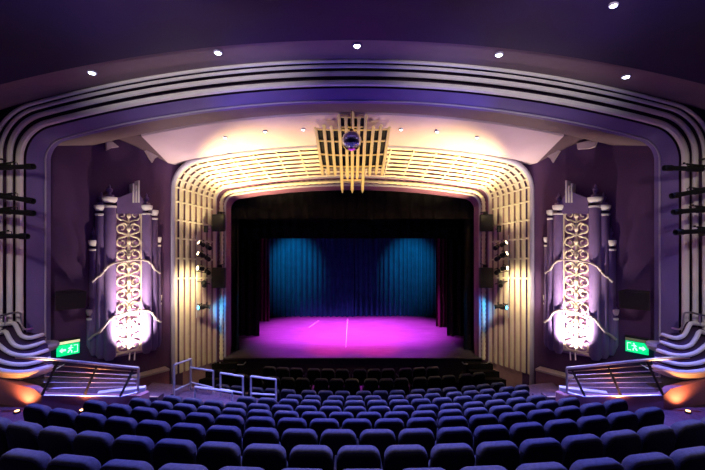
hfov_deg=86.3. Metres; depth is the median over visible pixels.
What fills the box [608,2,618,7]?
recessed light
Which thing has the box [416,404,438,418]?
seat
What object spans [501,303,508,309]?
lantern
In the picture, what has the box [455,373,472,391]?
seat
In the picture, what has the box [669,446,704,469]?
seat
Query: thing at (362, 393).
seat
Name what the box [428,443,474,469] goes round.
seat
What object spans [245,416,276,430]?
seat
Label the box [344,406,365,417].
seat
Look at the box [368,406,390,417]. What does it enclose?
seat
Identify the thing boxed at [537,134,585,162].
ceiling
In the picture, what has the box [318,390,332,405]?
seat
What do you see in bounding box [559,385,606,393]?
step nosing
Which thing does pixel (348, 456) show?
seat
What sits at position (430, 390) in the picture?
seat
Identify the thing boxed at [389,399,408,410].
seat
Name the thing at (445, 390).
seat
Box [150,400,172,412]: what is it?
seat
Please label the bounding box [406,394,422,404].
seat
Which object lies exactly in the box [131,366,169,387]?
wall ledge
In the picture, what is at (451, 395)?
seat
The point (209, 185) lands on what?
arch
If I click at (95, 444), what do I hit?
seat
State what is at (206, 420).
seat
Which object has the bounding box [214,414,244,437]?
seat
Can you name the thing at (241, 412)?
seat
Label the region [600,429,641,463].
seat
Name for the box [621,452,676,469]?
seat
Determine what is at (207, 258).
lantern
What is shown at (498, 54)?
recessed light
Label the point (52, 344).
pier base
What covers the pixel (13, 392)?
wall
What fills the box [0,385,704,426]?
floor
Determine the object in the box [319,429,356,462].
seat
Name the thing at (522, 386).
seat
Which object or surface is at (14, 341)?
balcony
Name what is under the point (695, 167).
lantern
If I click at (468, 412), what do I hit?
seat
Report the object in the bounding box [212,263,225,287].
speaker
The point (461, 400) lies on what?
seat
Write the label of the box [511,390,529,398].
seat
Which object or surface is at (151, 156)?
plaster cusp
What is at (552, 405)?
seat
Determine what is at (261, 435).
seat
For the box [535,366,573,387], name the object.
wall ledge
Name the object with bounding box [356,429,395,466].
seat
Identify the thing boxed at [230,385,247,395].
seat
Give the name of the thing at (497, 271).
lantern
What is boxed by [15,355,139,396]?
balustrade
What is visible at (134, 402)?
seat
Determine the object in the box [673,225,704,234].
lantern
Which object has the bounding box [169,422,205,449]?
seat
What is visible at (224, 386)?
seat
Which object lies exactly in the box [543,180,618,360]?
decorative wall panel
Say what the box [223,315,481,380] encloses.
stage platform
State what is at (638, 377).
floor
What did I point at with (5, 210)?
lantern
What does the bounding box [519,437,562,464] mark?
seat
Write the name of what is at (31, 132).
arch
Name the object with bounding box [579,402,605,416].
seat
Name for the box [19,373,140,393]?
floor
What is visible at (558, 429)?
seat
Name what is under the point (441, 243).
curtain
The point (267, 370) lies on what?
seat
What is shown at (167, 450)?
seat
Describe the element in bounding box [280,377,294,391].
seat
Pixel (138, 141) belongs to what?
ceiling
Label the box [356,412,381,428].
seat
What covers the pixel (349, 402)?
seat
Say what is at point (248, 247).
curtain
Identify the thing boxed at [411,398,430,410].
seat
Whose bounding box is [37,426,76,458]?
seat
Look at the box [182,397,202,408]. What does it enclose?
seat
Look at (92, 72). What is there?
recessed light
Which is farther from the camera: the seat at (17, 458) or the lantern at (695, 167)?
the lantern at (695, 167)
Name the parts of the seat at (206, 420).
backrest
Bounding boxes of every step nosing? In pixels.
[98,385,145,393]
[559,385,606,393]
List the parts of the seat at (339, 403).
backrest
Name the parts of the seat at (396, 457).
backrest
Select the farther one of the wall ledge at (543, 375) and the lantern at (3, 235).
the wall ledge at (543, 375)
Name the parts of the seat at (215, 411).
backrest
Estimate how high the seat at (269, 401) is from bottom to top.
0.865 m
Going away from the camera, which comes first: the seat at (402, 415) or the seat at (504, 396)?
the seat at (402, 415)
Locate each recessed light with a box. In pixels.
[87,70,96,74]
[213,49,222,54]
[353,42,360,47]
[494,51,503,56]
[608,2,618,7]
[621,74,630,78]
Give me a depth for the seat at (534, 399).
8.48 m
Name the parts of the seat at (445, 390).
backrest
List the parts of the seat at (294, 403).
backrest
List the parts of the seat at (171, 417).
backrest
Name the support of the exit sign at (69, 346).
attached to the wall at (79, 174)
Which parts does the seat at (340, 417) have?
backrest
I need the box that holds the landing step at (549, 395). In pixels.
[532,392,555,400]
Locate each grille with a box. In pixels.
[116,214,141,355]
[314,111,390,192]
[563,214,588,355]
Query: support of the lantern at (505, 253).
attached to the boom at (508, 235)
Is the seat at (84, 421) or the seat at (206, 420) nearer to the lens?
the seat at (84, 421)
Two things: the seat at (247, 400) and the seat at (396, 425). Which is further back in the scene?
the seat at (247, 400)
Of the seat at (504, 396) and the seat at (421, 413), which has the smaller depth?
the seat at (421, 413)
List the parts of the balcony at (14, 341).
rail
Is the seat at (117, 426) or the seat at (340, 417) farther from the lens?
the seat at (340, 417)
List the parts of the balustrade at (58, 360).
raking post, handrail, rail, raking post, raking post, post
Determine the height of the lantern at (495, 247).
0.247 m
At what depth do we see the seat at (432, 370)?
13.08 m
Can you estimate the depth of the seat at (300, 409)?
7.96 m
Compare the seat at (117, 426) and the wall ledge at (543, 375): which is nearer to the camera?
the seat at (117, 426)
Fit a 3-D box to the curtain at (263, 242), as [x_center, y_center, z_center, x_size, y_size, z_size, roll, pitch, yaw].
[-4.991,1.542,19.609,1.329,5.885,0.183,0,0,0]
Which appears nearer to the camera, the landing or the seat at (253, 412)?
the seat at (253, 412)
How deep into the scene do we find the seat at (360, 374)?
12.85 m
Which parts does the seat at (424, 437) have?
backrest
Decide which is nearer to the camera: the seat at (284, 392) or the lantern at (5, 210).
the lantern at (5, 210)
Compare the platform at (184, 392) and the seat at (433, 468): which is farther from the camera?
the platform at (184, 392)
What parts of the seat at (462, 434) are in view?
backrest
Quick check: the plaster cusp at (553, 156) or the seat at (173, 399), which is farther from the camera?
the plaster cusp at (553, 156)
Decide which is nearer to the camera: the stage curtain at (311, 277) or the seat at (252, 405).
the seat at (252, 405)
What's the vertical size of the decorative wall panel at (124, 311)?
5.299 m
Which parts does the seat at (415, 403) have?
backrest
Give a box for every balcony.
[0,312,62,379]
[642,312,704,379]
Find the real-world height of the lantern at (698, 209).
0.242 m
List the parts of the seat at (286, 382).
backrest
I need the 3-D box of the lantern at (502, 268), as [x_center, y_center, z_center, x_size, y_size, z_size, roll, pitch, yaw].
[5.128,1.103,12.677,0.176,0.240,0.269,0,0,-33]
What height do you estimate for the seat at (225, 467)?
0.865 m
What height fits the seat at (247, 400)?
0.865 m
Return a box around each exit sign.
[56,337,79,356]
[625,335,649,354]
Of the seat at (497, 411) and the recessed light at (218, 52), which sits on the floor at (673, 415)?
the seat at (497, 411)
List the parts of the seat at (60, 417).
backrest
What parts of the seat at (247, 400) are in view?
backrest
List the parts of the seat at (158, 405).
backrest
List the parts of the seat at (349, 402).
backrest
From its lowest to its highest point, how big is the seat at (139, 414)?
0.865 m
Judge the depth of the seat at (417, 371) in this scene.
13.01 m
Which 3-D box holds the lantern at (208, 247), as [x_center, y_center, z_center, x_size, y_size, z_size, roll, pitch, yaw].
[-4.854,0.398,12.677,0.176,0.247,0.269,0,0,-41]
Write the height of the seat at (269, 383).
0.865 m
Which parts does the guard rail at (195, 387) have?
rail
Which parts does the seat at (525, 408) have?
backrest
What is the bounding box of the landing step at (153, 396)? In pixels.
[149,392,172,402]
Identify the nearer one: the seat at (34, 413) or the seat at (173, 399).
the seat at (34, 413)
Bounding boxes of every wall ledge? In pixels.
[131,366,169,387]
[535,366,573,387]
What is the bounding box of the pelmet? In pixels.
[231,190,473,218]
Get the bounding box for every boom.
[196,235,209,317]
[495,235,508,317]
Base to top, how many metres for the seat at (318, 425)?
0.865 m
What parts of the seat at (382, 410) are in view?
backrest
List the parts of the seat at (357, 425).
backrest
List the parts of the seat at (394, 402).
backrest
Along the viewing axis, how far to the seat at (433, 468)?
3.22 m
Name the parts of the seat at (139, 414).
backrest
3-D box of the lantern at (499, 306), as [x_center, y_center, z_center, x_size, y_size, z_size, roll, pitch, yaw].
[4.922,2.381,12.681,0.262,0.237,0.177,0,0,14]
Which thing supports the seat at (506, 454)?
on the floor at (673, 415)
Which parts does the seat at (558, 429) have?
backrest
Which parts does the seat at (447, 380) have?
backrest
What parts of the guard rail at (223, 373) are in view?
rail, post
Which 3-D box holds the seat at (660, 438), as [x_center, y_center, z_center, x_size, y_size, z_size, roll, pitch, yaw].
[3.630,2.758,4.712,0.528,0.865,0.475,0,0,-13]
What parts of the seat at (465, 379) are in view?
backrest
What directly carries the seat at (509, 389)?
on the floor at (673, 415)
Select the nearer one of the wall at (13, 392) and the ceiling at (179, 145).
the wall at (13, 392)
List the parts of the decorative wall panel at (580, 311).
panel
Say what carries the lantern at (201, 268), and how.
attached to the boom at (196, 235)
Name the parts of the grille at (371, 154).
cross rail, cross rail, cross rail, cross rail, backing panel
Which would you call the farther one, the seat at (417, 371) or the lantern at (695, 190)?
the seat at (417, 371)
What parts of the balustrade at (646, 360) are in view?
post, raking post, raking post, rail, handrail, raking post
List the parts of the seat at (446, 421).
backrest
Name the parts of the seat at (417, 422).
backrest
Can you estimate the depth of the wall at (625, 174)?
10.49 m
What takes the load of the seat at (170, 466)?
on the floor at (673, 415)
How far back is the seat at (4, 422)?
4.71 m
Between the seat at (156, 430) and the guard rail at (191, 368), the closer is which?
the seat at (156, 430)
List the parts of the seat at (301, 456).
backrest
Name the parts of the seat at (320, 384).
backrest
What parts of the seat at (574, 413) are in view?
backrest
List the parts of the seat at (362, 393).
backrest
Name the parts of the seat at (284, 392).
backrest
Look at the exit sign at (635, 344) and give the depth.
10.07 m
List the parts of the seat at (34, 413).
backrest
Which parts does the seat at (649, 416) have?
backrest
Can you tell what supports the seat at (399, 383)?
on the floor at (673, 415)
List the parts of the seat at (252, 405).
backrest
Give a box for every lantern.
[0,161,35,169]
[0,192,35,203]
[0,206,35,215]
[0,230,29,238]
[196,250,204,257]
[196,264,204,270]
[196,303,203,309]
[197,240,205,246]
[201,280,206,287]
[202,302,210,308]
[204,254,210,261]
[204,268,210,274]
[205,243,211,250]
[493,243,499,250]
[494,254,500,261]
[494,268,500,274]
[494,302,502,308]
[498,280,503,287]
[499,240,507,246]
[500,250,508,257]
[500,264,508,270]
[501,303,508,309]
[662,162,704,171]
[669,186,704,198]
[671,204,704,214]
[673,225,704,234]
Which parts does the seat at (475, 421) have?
backrest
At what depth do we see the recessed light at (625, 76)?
8.34 m
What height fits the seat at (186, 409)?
0.865 m
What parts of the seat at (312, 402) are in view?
backrest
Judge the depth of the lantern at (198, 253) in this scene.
12.64 m
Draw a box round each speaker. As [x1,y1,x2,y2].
[55,289,86,310]
[212,212,225,231]
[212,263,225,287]
[479,212,492,231]
[479,263,492,287]
[618,289,649,310]
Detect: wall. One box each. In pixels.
[0,97,182,385]
[0,378,148,413]
[522,97,704,384]
[556,378,704,412]
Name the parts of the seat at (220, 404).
backrest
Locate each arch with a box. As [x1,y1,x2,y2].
[0,59,704,379]
[171,145,533,387]
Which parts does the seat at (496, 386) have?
backrest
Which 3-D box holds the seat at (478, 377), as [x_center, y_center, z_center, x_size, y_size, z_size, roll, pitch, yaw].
[4.166,5.008,12.678,0.533,0.865,0.475,0,0,-15]
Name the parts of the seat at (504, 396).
backrest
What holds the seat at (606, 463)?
on the floor at (673, 415)
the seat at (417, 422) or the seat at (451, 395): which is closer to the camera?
the seat at (417, 422)
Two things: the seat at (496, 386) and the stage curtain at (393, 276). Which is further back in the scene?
the stage curtain at (393, 276)
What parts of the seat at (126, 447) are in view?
backrest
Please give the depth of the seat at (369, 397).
9.76 m
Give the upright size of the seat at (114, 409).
0.865 m
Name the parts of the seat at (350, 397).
backrest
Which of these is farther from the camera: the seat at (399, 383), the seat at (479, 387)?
the seat at (399, 383)
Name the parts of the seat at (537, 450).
backrest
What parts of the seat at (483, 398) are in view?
backrest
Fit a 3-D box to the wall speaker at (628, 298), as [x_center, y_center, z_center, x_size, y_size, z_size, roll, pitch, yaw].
[7.442,1.715,9.887,0.742,0.480,0.768,0,0,0]
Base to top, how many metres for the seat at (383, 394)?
0.865 m
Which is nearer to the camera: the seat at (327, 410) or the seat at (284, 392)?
the seat at (327, 410)
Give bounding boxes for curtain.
[239,238,258,335]
[259,238,268,320]
[269,238,353,316]
[354,238,435,315]
[436,238,446,326]
[447,238,463,335]
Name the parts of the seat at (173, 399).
backrest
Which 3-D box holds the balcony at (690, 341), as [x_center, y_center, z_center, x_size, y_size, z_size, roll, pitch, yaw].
[8.092,2.612,9.011,2.297,1.602,1.255,0,0,-7]
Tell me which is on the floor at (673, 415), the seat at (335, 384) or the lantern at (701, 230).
the seat at (335, 384)
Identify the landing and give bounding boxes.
[528,382,558,395]
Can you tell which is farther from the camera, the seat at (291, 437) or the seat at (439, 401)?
the seat at (439, 401)
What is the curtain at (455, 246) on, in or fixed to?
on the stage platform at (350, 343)
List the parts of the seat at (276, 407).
backrest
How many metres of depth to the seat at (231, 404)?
8.14 m
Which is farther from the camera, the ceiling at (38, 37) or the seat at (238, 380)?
the seat at (238, 380)
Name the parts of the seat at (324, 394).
backrest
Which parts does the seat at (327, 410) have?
backrest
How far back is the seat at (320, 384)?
11.94 m
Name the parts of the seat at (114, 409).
backrest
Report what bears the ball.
hanging from the ceiling at (133, 130)
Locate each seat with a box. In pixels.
[0,417,11,457]
[0,448,51,469]
[5,421,42,450]
[23,403,51,427]
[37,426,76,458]
[46,454,100,469]
[47,408,77,429]
[73,430,113,466]
[74,412,106,433]
[83,400,107,416]
[100,459,153,469]
[104,416,137,439]
[105,403,131,418]
[111,435,154,467]
[129,397,150,408]
[130,406,157,422]
[135,419,170,444]
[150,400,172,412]
[152,438,196,469]
[156,409,185,427]
[159,463,207,469]
[162,395,182,405]
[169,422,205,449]
[172,403,196,415]
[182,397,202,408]
[185,412,214,431]
[196,405,220,420]
[196,441,241,469]
[203,400,224,411]
[205,425,242,455]
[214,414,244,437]
[215,384,229,393]
[219,466,263,469]
[221,407,246,424]
[222,372,234,386]
[225,401,246,416]
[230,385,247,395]
[235,373,248,391]
[237,396,256,408]
[242,427,280,454]
[242,443,287,469]
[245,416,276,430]
[247,403,269,413]
[247,409,271,418]
[248,375,265,390]
[248,387,263,398]
[257,397,277,410]
[263,366,275,382]
[264,388,279,401]
[266,376,280,390]
[271,404,292,417]
[273,410,298,428]
[276,367,289,381]
[277,417,306,442]
[279,398,298,410]
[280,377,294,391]
[280,389,295,399]
[281,428,317,467]
[282,468,321,469]
[286,394,302,404]
[289,445,333,469]
[290,367,306,380]
[295,378,312,394]
[295,405,316,417]
[300,399,320,410]
[301,390,316,399]
[301,411,325,428]
[304,395,323,406]
[307,368,320,384]
[309,418,339,444]
[313,378,328,394]
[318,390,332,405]
[319,406,341,417]
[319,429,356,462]
[321,369,334,382]
[323,400,342,411]
[327,395,343,406]
[329,378,343,394]
[329,412,353,427]
[334,445,380,469]
[335,369,349,383]
[335,391,349,405]
[340,418,371,438]
[343,400,364,411]
[344,379,359,394]
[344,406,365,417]
[344,469,382,469]
[345,395,362,401]
[352,369,366,385]
[356,391,370,400]
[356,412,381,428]
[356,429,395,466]
[362,378,377,394]
[364,395,381,410]
[365,400,386,411]
[367,369,380,384]
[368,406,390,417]
[372,418,404,444]
[373,390,388,401]
[378,378,393,394]
[380,444,427,469]
[381,368,395,382]
[384,411,408,428]
[387,395,404,406]
[389,390,404,397]
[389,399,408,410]
[393,378,408,395]
[393,405,414,418]
[396,368,411,383]
[398,428,434,461]
[403,467,444,469]
[406,389,425,397]
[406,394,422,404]
[406,417,436,440]
[409,377,426,393]
[411,367,425,384]
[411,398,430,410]
[411,410,436,423]
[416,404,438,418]
[424,393,440,403]
[426,366,438,379]
[426,388,441,396]
[427,376,441,389]
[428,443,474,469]
[432,397,451,410]
[435,426,472,448]
[437,409,462,427]
[437,416,468,431]
[440,403,462,411]
[441,375,455,390]
[442,387,457,396]
[446,391,462,402]
[453,396,472,409]
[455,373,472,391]
[460,465,506,469]
[461,385,476,394]
[462,401,484,416]
[463,390,478,398]
[464,407,488,424]
[468,414,498,435]
[472,372,485,386]
[473,394,492,404]
[473,424,509,455]
[475,440,519,469]
[476,384,490,391]
[479,388,495,396]
[485,399,505,411]
[489,405,512,418]
[491,382,504,392]
[492,392,511,401]
[498,411,527,429]
[499,386,514,393]
[506,397,526,407]
[509,422,545,448]
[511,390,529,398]
[513,402,536,415]
[514,384,529,391]
[516,462,566,469]
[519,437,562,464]
[526,394,545,404]
[527,409,555,426]
[536,400,558,411]
[544,418,578,443]
[554,406,581,421]
[558,397,579,407]
[561,434,603,469]
[569,457,623,469]
[576,415,609,437]
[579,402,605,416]
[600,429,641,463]
[603,399,627,417]
[607,411,638,432]
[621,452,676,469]
[635,407,664,430]
[637,424,675,455]
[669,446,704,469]
[670,419,704,450]
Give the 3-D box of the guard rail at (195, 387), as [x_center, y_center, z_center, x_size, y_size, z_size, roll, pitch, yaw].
[-3.585,4.176,9.675,1.186,0.488,0.070,0,0,18]
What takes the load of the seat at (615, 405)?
on the floor at (673, 415)
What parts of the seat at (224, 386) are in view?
backrest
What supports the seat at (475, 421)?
on the floor at (673, 415)
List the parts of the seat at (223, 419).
backrest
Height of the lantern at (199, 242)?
0.252 m
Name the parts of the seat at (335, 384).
backrest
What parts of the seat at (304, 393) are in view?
backrest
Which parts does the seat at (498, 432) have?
backrest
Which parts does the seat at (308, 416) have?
backrest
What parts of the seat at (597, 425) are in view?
backrest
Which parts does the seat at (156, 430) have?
backrest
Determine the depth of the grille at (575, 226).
11.09 m
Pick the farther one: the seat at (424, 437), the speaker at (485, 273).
the speaker at (485, 273)
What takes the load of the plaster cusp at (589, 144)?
attached to the wall at (625, 174)
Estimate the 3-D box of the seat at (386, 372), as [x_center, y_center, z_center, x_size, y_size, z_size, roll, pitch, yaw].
[1.220,5.028,13.099,0.533,0.865,0.475,0,0,-4]
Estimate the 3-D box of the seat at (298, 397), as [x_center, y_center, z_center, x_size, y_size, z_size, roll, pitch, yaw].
[-1.539,4.628,10.047,0.494,0.865,0.475,0,0,5]
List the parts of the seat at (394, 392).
backrest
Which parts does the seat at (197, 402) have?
backrest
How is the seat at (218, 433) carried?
on the floor at (673, 415)
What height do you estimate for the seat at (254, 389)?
0.865 m
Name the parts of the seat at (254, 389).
backrest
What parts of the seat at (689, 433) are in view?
backrest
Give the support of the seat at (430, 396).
on the floor at (673, 415)
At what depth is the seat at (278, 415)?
7.07 m
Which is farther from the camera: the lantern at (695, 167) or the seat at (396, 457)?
the lantern at (695, 167)
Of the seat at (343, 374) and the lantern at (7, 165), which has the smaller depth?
the lantern at (7, 165)
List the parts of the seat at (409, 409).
backrest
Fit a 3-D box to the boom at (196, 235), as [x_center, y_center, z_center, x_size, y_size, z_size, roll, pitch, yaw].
[-5.069,1.407,12.750,0.479,2.814,0.036,0,0,0]
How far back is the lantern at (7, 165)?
8.33 m
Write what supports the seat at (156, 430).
on the floor at (673, 415)
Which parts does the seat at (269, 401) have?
backrest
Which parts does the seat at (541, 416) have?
backrest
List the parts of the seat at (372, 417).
backrest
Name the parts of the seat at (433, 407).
backrest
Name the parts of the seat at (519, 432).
backrest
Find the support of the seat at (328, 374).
on the floor at (673, 415)
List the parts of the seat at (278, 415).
backrest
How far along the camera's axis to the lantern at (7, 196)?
8.33 m
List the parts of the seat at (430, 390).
backrest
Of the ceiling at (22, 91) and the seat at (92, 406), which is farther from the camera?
the ceiling at (22, 91)
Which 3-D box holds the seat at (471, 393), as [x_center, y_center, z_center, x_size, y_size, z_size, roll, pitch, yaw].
[3.153,4.628,10.288,0.494,0.865,0.475,0,0,-12]
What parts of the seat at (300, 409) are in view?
backrest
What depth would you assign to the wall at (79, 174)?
10.49 m
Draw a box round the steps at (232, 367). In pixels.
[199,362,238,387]
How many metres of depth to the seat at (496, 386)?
11.37 m
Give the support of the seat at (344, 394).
on the floor at (673, 415)
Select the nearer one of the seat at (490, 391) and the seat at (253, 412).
the seat at (253, 412)
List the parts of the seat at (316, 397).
backrest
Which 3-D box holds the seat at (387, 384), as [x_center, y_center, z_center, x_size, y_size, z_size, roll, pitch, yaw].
[1.051,5.008,12.157,0.494,0.865,0.475,0,0,-4]
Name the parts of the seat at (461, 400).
backrest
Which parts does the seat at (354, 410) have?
backrest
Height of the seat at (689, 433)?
0.865 m
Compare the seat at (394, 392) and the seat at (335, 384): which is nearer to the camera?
the seat at (394, 392)
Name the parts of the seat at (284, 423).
backrest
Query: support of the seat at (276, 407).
on the floor at (673, 415)
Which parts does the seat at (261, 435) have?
backrest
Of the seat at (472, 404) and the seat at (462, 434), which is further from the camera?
the seat at (472, 404)
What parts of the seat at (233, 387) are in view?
backrest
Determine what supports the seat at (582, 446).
on the floor at (673, 415)
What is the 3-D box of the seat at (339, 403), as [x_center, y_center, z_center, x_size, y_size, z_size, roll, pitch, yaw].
[-0.480,4.308,8.980,0.528,0.865,0.475,0,0,2]
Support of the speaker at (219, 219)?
attached to the arch at (209, 185)
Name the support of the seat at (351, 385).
on the floor at (673, 415)
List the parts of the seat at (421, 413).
backrest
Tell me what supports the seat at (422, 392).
on the floor at (673, 415)
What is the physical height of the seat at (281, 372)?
0.865 m
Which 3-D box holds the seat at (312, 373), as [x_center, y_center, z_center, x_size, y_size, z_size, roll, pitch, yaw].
[-1.337,5.028,13.109,0.494,0.865,0.475,0,0,5]
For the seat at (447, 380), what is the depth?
12.22 m
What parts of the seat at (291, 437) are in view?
backrest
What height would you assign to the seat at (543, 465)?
0.865 m
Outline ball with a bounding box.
[342,110,360,150]
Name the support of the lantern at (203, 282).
attached to the boom at (196, 235)
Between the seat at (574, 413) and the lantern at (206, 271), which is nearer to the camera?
the seat at (574, 413)
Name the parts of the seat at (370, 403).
backrest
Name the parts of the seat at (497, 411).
backrest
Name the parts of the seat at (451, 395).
backrest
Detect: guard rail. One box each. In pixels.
[173,358,191,395]
[190,367,213,393]
[194,386,232,401]
[220,372,243,395]
[250,376,276,399]
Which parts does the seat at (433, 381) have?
backrest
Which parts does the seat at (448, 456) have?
backrest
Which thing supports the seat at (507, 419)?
on the floor at (673, 415)
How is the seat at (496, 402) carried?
on the floor at (673, 415)
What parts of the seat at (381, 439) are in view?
backrest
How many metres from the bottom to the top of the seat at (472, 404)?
0.865 m
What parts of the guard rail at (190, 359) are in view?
post, rail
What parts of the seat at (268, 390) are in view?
backrest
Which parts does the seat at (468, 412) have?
backrest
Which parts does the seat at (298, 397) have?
backrest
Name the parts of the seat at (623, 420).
backrest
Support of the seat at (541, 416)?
on the floor at (673, 415)
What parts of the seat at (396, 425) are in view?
backrest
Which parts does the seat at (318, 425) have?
backrest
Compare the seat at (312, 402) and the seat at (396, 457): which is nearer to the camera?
the seat at (396, 457)
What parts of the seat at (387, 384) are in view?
backrest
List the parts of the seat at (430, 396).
backrest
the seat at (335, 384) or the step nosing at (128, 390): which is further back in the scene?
the seat at (335, 384)
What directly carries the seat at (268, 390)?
on the floor at (673, 415)
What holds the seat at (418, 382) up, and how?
on the floor at (673, 415)
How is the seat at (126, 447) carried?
on the floor at (673, 415)
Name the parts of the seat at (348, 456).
armrest, backrest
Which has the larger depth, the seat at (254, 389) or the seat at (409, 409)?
the seat at (254, 389)
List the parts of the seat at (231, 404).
backrest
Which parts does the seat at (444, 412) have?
backrest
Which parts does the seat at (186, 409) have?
backrest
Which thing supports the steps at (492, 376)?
on the floor at (673, 415)
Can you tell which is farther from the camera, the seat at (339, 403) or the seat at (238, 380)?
the seat at (238, 380)
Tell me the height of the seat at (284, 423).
0.865 m
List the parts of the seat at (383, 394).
backrest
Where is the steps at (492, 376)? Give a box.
[466,362,505,386]
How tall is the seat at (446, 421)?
0.865 m
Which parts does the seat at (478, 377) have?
backrest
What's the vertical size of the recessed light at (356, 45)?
0.060 m
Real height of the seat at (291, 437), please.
0.865 m
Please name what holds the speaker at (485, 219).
attached to the arch at (209, 185)
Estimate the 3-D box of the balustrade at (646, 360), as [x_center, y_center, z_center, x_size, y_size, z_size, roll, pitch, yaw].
[6.187,3.207,8.536,2.353,1.190,0.208,0,0,23]
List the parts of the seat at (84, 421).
backrest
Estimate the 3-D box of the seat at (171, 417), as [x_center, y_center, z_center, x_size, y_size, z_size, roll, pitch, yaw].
[-3.033,3.378,6.464,0.528,0.865,0.475,0,0,11]
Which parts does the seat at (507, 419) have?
backrest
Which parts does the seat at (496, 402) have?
backrest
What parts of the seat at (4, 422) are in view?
backrest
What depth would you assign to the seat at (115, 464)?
3.27 m
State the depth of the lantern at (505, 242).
12.64 m
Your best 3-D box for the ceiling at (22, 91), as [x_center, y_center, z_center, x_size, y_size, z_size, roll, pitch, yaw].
[0.000,-3.441,8.450,18.600,1.498,1.000,0,0,0]
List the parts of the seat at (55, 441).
backrest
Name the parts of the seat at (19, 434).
backrest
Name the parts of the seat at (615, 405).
backrest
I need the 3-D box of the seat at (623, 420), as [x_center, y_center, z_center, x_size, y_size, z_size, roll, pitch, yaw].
[3.887,3.028,5.645,0.528,0.865,0.475,0,0,-14]
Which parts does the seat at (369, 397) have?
backrest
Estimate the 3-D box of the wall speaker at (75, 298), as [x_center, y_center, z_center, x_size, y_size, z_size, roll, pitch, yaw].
[-7.442,1.715,9.887,0.742,0.480,0.768,0,0,0]
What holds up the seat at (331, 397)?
on the floor at (673, 415)
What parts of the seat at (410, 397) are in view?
backrest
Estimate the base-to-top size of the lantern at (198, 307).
0.231 m
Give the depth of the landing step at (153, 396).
9.78 m
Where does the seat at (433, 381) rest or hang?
on the floor at (673, 415)
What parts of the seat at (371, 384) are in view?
backrest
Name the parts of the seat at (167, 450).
backrest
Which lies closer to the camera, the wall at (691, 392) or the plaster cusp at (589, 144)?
the wall at (691, 392)
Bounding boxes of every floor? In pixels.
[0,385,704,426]
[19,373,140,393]
[564,373,685,393]
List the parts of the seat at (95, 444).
backrest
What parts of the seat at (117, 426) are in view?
backrest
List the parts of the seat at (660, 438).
backrest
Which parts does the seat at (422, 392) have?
backrest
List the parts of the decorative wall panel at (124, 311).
panel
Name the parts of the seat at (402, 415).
backrest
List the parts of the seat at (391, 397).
backrest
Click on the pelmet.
(332, 204)
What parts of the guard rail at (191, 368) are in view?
post, rail, rail, post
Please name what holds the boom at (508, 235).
attached to the arch at (209, 185)
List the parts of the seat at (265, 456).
backrest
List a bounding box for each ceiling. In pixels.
[0,0,704,84]
[0,40,704,109]
[58,103,646,145]
[119,134,167,162]
[141,112,563,164]
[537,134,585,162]
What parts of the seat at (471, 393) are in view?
backrest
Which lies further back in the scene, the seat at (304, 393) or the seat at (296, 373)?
the seat at (296, 373)
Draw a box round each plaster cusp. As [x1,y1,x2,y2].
[105,141,118,150]
[144,150,157,162]
[547,150,560,162]
[577,140,597,149]
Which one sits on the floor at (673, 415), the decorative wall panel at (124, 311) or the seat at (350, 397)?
the seat at (350, 397)
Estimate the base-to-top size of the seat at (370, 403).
0.865 m
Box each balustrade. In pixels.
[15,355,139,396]
[565,355,689,396]
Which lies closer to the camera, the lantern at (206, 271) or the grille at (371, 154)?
the grille at (371, 154)
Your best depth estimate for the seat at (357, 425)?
5.95 m
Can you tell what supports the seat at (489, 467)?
on the floor at (673, 415)
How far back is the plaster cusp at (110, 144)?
10.77 m
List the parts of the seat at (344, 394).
backrest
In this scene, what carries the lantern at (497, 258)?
attached to the boom at (508, 235)
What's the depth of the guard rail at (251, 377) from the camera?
9.98 m
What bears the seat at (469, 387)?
on the floor at (673, 415)
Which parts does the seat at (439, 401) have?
backrest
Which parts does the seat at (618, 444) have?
backrest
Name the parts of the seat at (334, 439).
backrest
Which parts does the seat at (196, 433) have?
backrest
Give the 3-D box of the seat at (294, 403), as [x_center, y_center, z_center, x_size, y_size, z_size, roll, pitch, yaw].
[-1.511,4.308,9.044,0.528,0.865,0.475,0,0,5]
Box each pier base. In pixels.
[46,340,59,351]
[645,340,658,351]
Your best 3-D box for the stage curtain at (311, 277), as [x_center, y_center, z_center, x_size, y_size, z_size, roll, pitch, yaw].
[-2.650,2.143,20.740,5.462,4.685,0.304,0,0,0]
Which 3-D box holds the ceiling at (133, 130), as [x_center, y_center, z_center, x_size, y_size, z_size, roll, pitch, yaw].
[0.000,-2.818,10.065,16.800,1.263,1.030,0,0,0]
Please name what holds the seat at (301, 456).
on the floor at (673, 415)
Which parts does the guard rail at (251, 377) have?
post, rail, rail, post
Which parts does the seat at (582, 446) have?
backrest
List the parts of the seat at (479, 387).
backrest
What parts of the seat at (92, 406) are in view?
backrest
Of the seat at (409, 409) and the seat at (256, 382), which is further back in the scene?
the seat at (256, 382)
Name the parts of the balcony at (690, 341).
rail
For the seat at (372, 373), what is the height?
0.865 m
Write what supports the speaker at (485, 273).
attached to the arch at (209, 185)
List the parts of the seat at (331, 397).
backrest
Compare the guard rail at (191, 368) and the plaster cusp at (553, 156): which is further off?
the plaster cusp at (553, 156)
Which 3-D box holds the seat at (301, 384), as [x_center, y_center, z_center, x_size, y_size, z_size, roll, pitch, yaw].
[-1.586,5.008,12.202,0.533,0.865,0.475,0,0,6]
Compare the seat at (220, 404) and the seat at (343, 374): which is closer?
the seat at (220, 404)
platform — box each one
[146,382,278,404]
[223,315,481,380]
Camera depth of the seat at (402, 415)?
7.04 m
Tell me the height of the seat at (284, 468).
0.865 m
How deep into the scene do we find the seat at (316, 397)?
9.79 m

